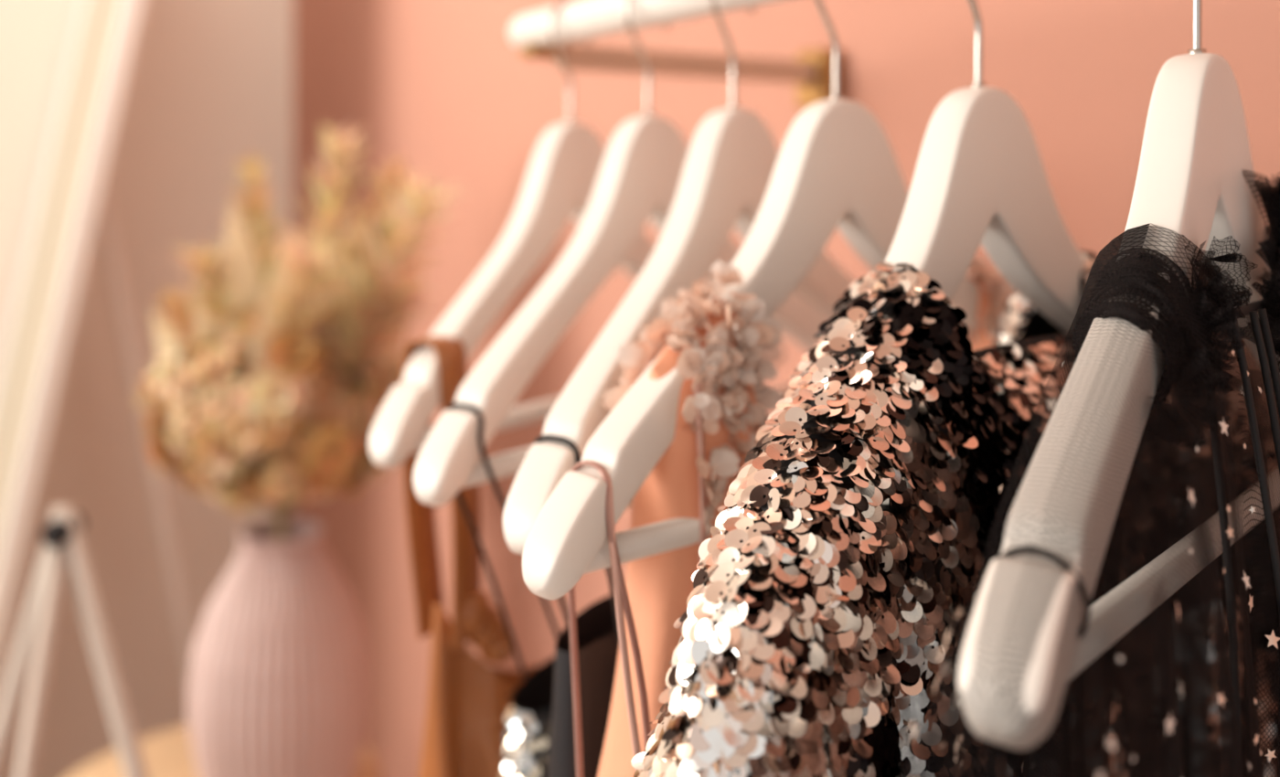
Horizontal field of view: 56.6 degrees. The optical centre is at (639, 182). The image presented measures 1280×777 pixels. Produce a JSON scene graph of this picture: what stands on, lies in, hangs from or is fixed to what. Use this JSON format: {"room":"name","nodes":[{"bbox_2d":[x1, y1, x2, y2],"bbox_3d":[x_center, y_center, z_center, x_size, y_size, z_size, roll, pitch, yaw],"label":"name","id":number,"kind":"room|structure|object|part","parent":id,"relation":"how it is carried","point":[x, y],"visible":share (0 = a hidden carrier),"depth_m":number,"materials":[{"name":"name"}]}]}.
{"room":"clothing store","nodes":[
{"label":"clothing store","id":0,"kind":"room"},
{"bbox_2d":[0,0,293,776],"bbox_3d":[-2.123,0.050,1.419,3.400,2.600,0.100,0,0,-33],"label":"wall","id":1,"kind":"structure","parent":0,"point":[210,82],"depth_m":2.15,"materials":[{"name":"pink paint"}]},
{"bbox_2d":[293,0,1279,776],"bbox_3d":[0.436,0.050,0.704,0.100,2.600,4.000,0,0,-33],"label":"wall","id":2,"kind":"structure","parent":0,"point":[442,86],"depth_m":1.45,"materials":[{"name":"pink paint"}]},
{"bbox_2d":[508,0,842,108],"bbox_3d":[0.392,-0.096,0.409,0.296,0.063,1.356,0,0,-33],"label":"rail","id":3,"kind":"object","parent":2,"relation":"hanging from","point":[578,20],"visible":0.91,"depth_m":0.88,"materials":[{"name":"metal"}]},
{"bbox_2d":[400,335,541,776],"bbox_3d":[-0.039,0.408,0.831,0.121,0.637,0.345,0,0,35],"label":"dress","id":4,"kind":"object","parent":3,"relation":"hanging from","point":[464,724],"visible":0.34,"depth_m":0.71,"materials":[{"name":"fabric"}]},
{"bbox_2d":[446,403,559,776],"bbox_3d":[0.014,0.402,0.748,0.123,0.584,0.381,0,0,40],"label":"dress","id":5,"kind":"object","parent":3,"relation":"hanging from","point":[528,720],"visible":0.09,"depth_m":0.65,"materials":[{"name":"plastic sequins"},{"name":"fabric"}]},
{"bbox_2d":[368,0,786,468],"bbox_3d":[-0.030,0.011,0.825,0.064,0.283,0.442,0,0,35],"label":"clothes hanger","id":6,"kind":"object","parent":3,"relation":"hanging from","point":[567,161],"depth_m":0.77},
{"bbox_2d":[413,0,829,506],"bbox_3d":[0.023,0.011,0.741,0.064,0.283,0.443,0,0,40],"label":"clothes hanger","id":7,"kind":"object","parent":3,"relation":"hanging from","point":[641,172],"depth_m":0.68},
{"bbox_3d":[0.280,-0.113,0.336,0.028,0.028,1.356,0,0,-33],"label":"rail","id":8,"kind":"part","parent":3,"relation":"part of","materials":[{"name":"white metal"}]},
{"bbox_2d":[502,0,854,554],"bbox_3d":[0.071,0.011,0.667,0.064,0.283,0.443,0,0,39],"label":"clothes hanger","id":9,"kind":"object","parent":3,"relation":"hanging from","point":[732,156],"depth_m":0.63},
{"bbox_2d":[533,434,618,776],"bbox_3d":[0.063,0.394,0.674,0.105,0.567,0.376,0,0,39],"label":"dress","id":10,"kind":"object","parent":9,"relation":"hanging from","point":[597,631],"visible":0.16,"depth_m":0.55,"materials":[{"name":"black fabric"}]},
{"bbox_2d":[522,0,979,600],"bbox_3d":[0.115,0.011,0.592,0.442,0.283,0.064,0,0,-40],"label":"clothes hanger","id":11,"kind":"object","parent":3,"relation":"hanging from","point":[837,165],"depth_m":0.56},
{"bbox_2d":[567,255,1014,776],"bbox_3d":[0.101,0.306,0.609,0.431,0.542,0.127,0,0,-40],"label":"dress","id":12,"kind":"object","parent":3,"relation":"hanging from","point":[719,417],"visible":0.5,"depth_m":0.50,"materials":[{"name":"fabric"}]},
{"bbox_2d":[717,0,1086,651],"bbox_3d":[0.167,0.011,0.515,0.442,0.283,0.064,0,0,-43],"label":"clothes hanger","id":13,"kind":"object","parent":3,"relation":"hanging from","point":[980,176],"depth_m":0.52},
{"bbox_2d":[631,250,1278,776],"bbox_3d":[0.153,0.286,0.528,0.483,0.509,0.145,0,0,-43],"label":"dress","id":14,"kind":"object","parent":3,"relation":"hanging from","point":[887,454],"visible":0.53,"depth_m":0.40,"materials":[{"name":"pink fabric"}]},
{"bbox_2d":[958,0,1279,749],"bbox_3d":[0.214,0.002,0.440,0.032,0.264,0.414,0,0,41],"label":"clothes hanger","id":15,"kind":"object","parent":3,"relation":"hanging from","point":[1190,182],"depth_m":0.36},
{"bbox_2d":[902,169,1279,776],"bbox_3d":[0.198,0.263,0.435,0.097,0.537,0.478,0,0,42],"label":"dress","id":16,"kind":"object","parent":15,"relation":"hanging from","point":[1210,433],"visible":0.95,"depth_m":0.37,"materials":[{"name":"black fabric"}]},
{"bbox_3d":[-1.028,1.400,-0.255,3.400,0.100,4.000,0,0,-33],"label":"floor","id":17,"kind":"structure","parent":0,"visible":0},
{"bbox_2d":[0,505,148,776],"bbox_3d":[-0.582,0.840,1.200,0.437,1.025,0.395,0,0,-42],"label":"tripod stand","id":18,"kind":"object","parent":17,"relation":"on","point":[61,538],"visible":1,"depth_m":1.19,"materials":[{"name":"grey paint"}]},
{"bbox_2d":[0,0,193,686],"bbox_3d":[-0.891,0.358,1.864,0.575,1.965,0.465,0,0,-33],"label":"mirror","id":19,"kind":"object","parent":17,"relation":"on","point":[72,194],"visible":1,"depth_m":1.79,"materials":[{"name":"white paint"}]},
{"bbox_2d":[67,725,381,776],"bbox_3d":[-0.520,1.044,1.452,0.400,0.613,0.400,0,0,-33],"label":"round side table","id":20,"kind":"object","parent":17,"relation":"on","point":[167,753],"visible":0.39,"depth_m":1.51,"materials":[{"name":"brown wood"}]},
{"bbox_2d":[187,518,371,776],"bbox_3d":[-0.422,0.573,1.400,0.206,0.330,0.206,0,0,-33],"label":"ribbed vase","id":21,"kind":"object","parent":20,"relation":"on","point":[280,679],"visible":0.98,"depth_m":1.33,"materials":[{"name":"ceramic"}]},
{"bbox_2d":[130,121,470,540],"bbox_3d":[-0.401,0.271,1.388,0.382,0.684,0.286,0,0,29],"label":"flower bouquet","id":22,"kind":"object","parent":21,"relation":"in","point":[274,386],"visible":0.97,"depth_m":1.35,"materials":[{"name":"yellow plant"}]}
]}

